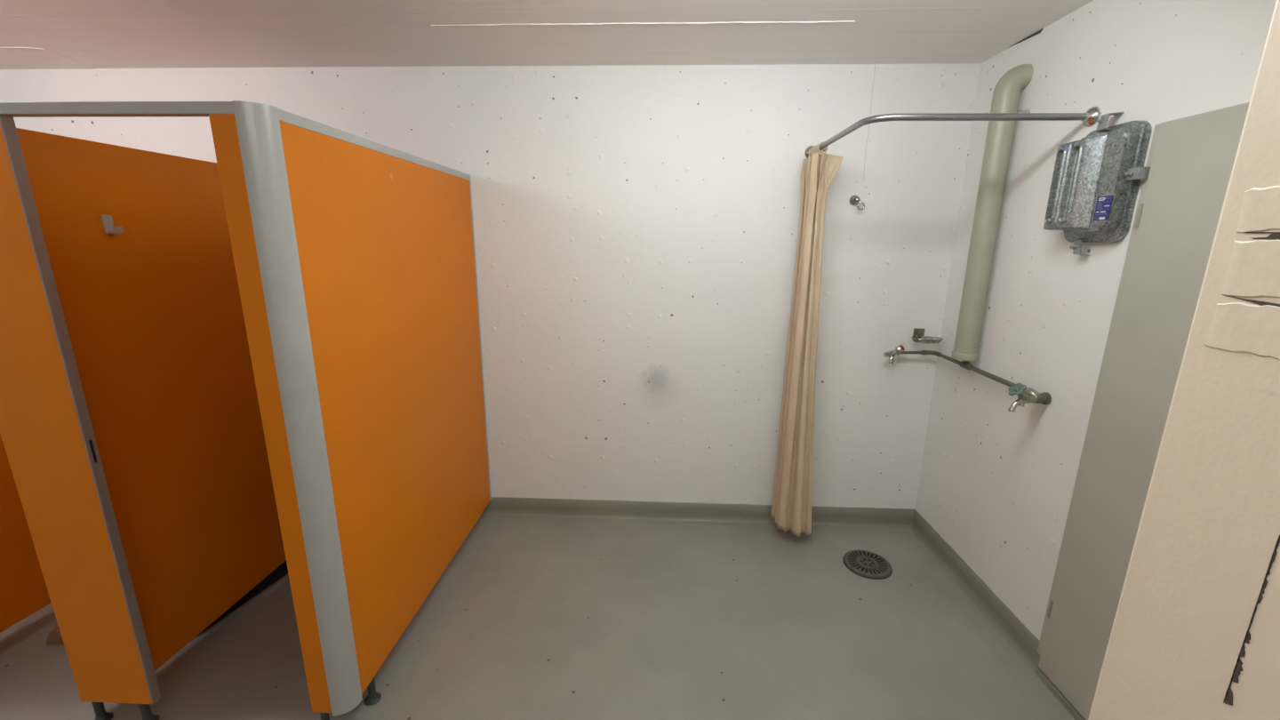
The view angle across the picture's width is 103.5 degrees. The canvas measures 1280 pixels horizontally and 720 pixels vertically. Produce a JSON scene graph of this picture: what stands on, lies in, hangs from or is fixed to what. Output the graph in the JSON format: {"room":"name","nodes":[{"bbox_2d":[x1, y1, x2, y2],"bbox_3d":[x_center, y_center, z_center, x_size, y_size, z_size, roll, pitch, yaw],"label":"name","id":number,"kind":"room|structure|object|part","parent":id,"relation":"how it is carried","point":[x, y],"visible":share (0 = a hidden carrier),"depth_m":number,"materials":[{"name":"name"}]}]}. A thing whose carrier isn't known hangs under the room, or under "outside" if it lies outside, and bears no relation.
{"room":"public restroom","nodes":[
{"label":"public restroom","id":0,"kind":"room"},
{"bbox_2d":[0,63,980,509],"bbox_3d":[-1.407,-0.292,2.938,6.382,2.524,0.120,1,13,2],"label":"wall","id":1,"kind":"structure","parent":0,"point":[636,228],"depth_m":2.72,"materials":[{"name":"white paint"}]},
{"bbox_2d":[480,496,915,528],"bbox_3d":[-1.421,0.897,3.142,6.142,0.116,0.030,1,13,2],"label":"baseboard","id":2,"kind":"structure","parent":1,"relation":"attached to","point":[870,517],"depth_m":3.08,"materials":[{"name":"grey paint"}]},
{"bbox_2d":[848,194,864,210],"bbox_3d":[1.127,-0.816,2.615,0.067,0.080,0.052,1,13,2],"label":"robe hook","id":3,"kind":"object","parent":1,"relation":"attached to","point":[854,200],"visible":1,"depth_m":2.62,"materials":[{"name":"silver metal"}]},
{"bbox_3d":[1.139,-0.799,2.604,0.041,0.051,0.017,1,13,2],"label":"hook arm","id":4,"kind":"part","parent":3,"relation":"part of","materials":[{"name":"silver metal"}]},
{"bbox_2d":[911,328,943,343],"bbox_3d":[1.555,-0.130,2.730,0.163,0.066,0.104,1,13,2],"label":"soap dish","id":5,"kind":"object","parent":1,"relation":"attached to","point":[918,333],"visible":1,"depth_m":2.76,"materials":[{"name":"silver metal"}]},
{"bbox_3d":[1.516,-0.124,2.760,0.086,0.026,0.033,-9,16,-34],"label":"holder arm","id":6,"kind":"part","parent":5,"relation":"part of","materials":[{"name":"silver metal"}]},
{"bbox_3d":[1.536,-0.149,2.777,0.058,0.051,0.006,1,13,2],"label":"plate","id":7,"kind":"part","parent":5,"relation":"part of","materials":[{"name":"silver metal"}]},
{"bbox_2d":[911,336,943,343],"bbox_3d":[1.555,-0.109,2.732,0.163,0.024,0.099,1,13,2],"label":"wire tray","id":8,"kind":"object","parent":5,"relation":"on","point":[916,339],"depth_m":2.73,"materials":[{"name":"silver metal"}]},
{"bbox_2d":[804,106,1100,159],"bbox_3d":[1.239,-0.968,2.191,0.819,0.068,0.798,1,13,2],"label":"curtain rod","id":9,"kind":"object","parent":1,"relation":"attached to","point":[1089,118],"visible":0.88,"depth_m":1.83,"materials":[{"name":"metal"}]},
{"bbox_2d":[770,141,842,536],"bbox_3d":[0.879,-0.044,2.677,0.191,2.066,0.257,1,13,2],"label":"shower curtain","id":10,"kind":"object","parent":9,"relation":"hanging from","point":[792,498],"visible":1,"depth_m":2.65,"materials":[{"name":"beige fabric"}]},
{"bbox_2d":[0,515,1074,719],"bbox_3d":[-1.509,1.478,1.188,6.382,0.120,4.344,1,13,2],"label":"floor","id":11,"kind":"structure","parent":0,"point":[530,618],"depth_m":2.14,"materials":[{"name":"grey paint"}]},
{"bbox_2d":[45,626,63,644],"bbox_3d":[-2.412,1.152,2.112,0.148,0.073,0.030,1,13,2],"label":"wedge","id":12,"kind":"object","parent":11,"relation":"on","point":[54,636],"visible":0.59,"depth_m":2.10,"materials":[{"name":"brown wood"}]},
{"bbox_2d":[196,560,287,636],"bbox_3d":[-1.938,1.083,2.399,0.206,0.086,0.507,4,14,13],"label":"storage box","id":13,"kind":"object","parent":11,"relation":"on","point":[282,570],"visible":0.02,"depth_m":2.43,"materials":[{"name":"black plastic"}]},
{"bbox_2d":[0,100,491,719],"bbox_3d":[-2.721,0.122,2.275,3.585,2.001,1.473,1,13,2],"label":"toilet cubicle","id":14,"kind":"object","parent":11,"relation":"on","point":[214,376],"depth_m":1.74,"materials":[{"name":"orange laminate"}]},
{"bbox_3d":[-2.580,0.092,2.281,0.025,1.870,1.428,1,13,2],"label":"divider panel","id":15,"kind":"part","parent":14,"relation":"part of","materials":[{"name":"orange laminate"}]},
{"bbox_3d":[-1.666,0.278,1.536,0.002,0.074,0.008,1,13,2],"label":"strike plate","id":16,"kind":"part","parent":14,"relation":"part of","materials":[{"name":"black plastic"}]},
{"bbox_3d":[-2.782,-0.675,1.363,3.508,0.030,0.031,1,13,2],"label":"header rail","id":17,"kind":"part","parent":14,"relation":"part of","materials":[{"name":"grey metal"}]},
{"bbox_3d":[-1.778,0.106,2.248,0.025,1.870,1.428,1,13,2],"label":"divider panel","id":18,"kind":"part","parent":14,"relation":"part of","materials":[{"name":"orange laminate"}]},
{"bbox_3d":[-1.000,0.271,1.522,0.094,1.918,0.029,-12,18,-43],"label":"corner post","id":19,"kind":"part","parent":14,"relation":"part of","materials":[{"name":"grey paint"}]},
{"bbox_3d":[-0.950,-0.813,2.014,0.031,0.030,1.396,1,13,2],"label":"trim","id":20,"kind":"part","parent":14,"relation":"part of","materials":[{"name":"grey paint"}]},
{"bbox_3d":[-0.957,0.114,2.229,0.025,1.876,1.385,1,13,2],"label":"panel","id":21,"kind":"part","parent":14,"relation":"part of","materials":[{"name":"orange laminate"}]},
{"bbox_2d":[842,549,892,579],"bbox_3d":[1.207,1.081,2.677,0.242,0.017,0.242,1,13,2],"label":"floor drain","id":22,"kind":"object","parent":11,"relation":"on","point":[865,564],"visible":1,"depth_m":2.66,"materials":[{"name":"metal"}]},
{"bbox_2d":[0,0,1093,69],"bbox_3d":[-1.488,-1.093,0.582,6.382,0.124,4.344,1,13,2],"label":"ceiling","id":23,"kind":"structure","parent":0,"point":[35,34],"depth_m":2.13,"materials":[{"name":"paint"}]},
{"bbox_2d":[915,0,1276,639],"bbox_3d":[1.628,0.247,0.759,0.123,2.524,4.104,1,13,2],"label":"wall","id":24,"kind":"structure","parent":0,"point":[996,484],"depth_m":2.03,"materials":[{"name":"white paint"}]},
{"bbox_2d":[900,350,1051,404],"bbox_3d":[1.579,0.046,2.385,0.206,0.082,0.833,-2,14,-11],"label":"pipe","id":25,"kind":"object","parent":24,"relation":"attached to","point":[1045,398],"visible":0.91,"depth_m":2.28,"materials":[{"name":"grey metal"}]},
{"bbox_2d":[883,344,904,364],"bbox_3d":[1.380,-0.033,2.745,0.105,0.103,0.055,1,13,2],"label":"water tap","id":26,"kind":"object","parent":25,"relation":"attached to","point":[899,349],"visible":1,"depth_m":2.73,"materials":[{"name":"silver metal"}]},
{"bbox_3d":[1.366,-0.006,2.742,0.021,0.050,0.036,5,14,18],"label":"spout","id":27,"kind":"part","parent":26,"relation":"part of","materials":[{"name":"silver metal"}]},
{"bbox_2d":[1008,383,1040,412],"bbox_3d":[1.525,0.149,1.996,0.128,0.112,0.066,1,13,2],"label":"water tap","id":28,"kind":"object","parent":25,"relation":"attached to","point":[1018,388],"visible":1,"depth_m":1.99,"materials":[{"name":"grey metal"}]},
{"bbox_3d":[1.498,0.176,2.003,0.062,0.055,0.024,-1,13,-5],"label":"spout","id":29,"kind":"part","parent":28,"relation":"part of","materials":[{"name":"silver metal"}]},
{"bbox_3d":[1.486,0.117,1.990,0.048,0.049,0.066,1,13,2],"label":"wheel handle","id":30,"kind":"part","parent":28,"relation":"part of","materials":[{"name":"green paint"}]},
{"bbox_2d":[952,64,1033,360],"bbox_3d":[1.588,-0.631,2.293,0.121,1.293,0.125,1,13,2],"label":"pipe","id":31,"kind":"object","parent":24,"relation":"attached to","point":[1005,99],"visible":0.92,"depth_m":2.26,"materials":[{"name":"grey paint"}]},
{"bbox_2d":[910,510,1076,719],"bbox_3d":[1.593,1.161,2.130,0.030,0.116,1.848,1,13,2],"label":"baseboard","id":32,"kind":"structure","parent":24,"relation":"attached to","point":[1023,642],"depth_m":2.37,"materials":[{"name":"grey paint"}]},
{"bbox_2d":[1043,112,1151,255],"bbox_3d":[1.571,-0.602,1.738,0.106,0.474,0.299,1,13,2],"label":"electrical box","id":33,"kind":"object","parent":24,"relation":"attached to","point":[1096,179],"visible":1,"depth_m":1.71,"materials":[{"name":"metal"}]},
{"bbox_2d":[1043,134,1108,230],"bbox_3d":[1.548,-0.622,1.797,0.054,0.306,0.177,1,13,2],"label":"cover","id":34,"kind":"object","parent":33,"relation":"attached to","point":[1079,166],"depth_m":1.76,"materials":[{"name":"grey metal"}]},
{"bbox_2d":[1094,197,1111,218],"bbox_3d":[1.551,-0.508,1.690,0.001,0.066,0.058,1,13,2],"label":"label","id":35,"kind":"object","parent":33,"relation":"attached to","point":[1102,205],"depth_m":1.69,"materials":[{"name":"paper"}]},
{"bbox_2d":[1034,102,1249,719],"bbox_3d":[1.580,0.358,1.364,0.028,2.030,0.906,1,13,2],"label":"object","id":36,"kind":"structure","parent":24,"relation":"in","point":[1190,161],"depth_m":1.62,"materials":[{"name":"grey paint"}]},
{"bbox_3d":[1.605,0.220,1.784,0.016,1.955,0.024,1,13,2],"label":"frame","id":37,"kind":"part","parent":36,"relation":"part of","materials":[{"name":"grey paint"}]},
{"bbox_2d":[1088,0,1279,719],"bbox_3d":[1.129,0.475,-0.225,0.794,2.524,2.042,1,13,2],"label":"wall pier","id":38,"kind":"object","parent":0,"point":[1195,635],"visible":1,"depth_m":0.67,"materials":[{"name":"beige paint"}]}
]}

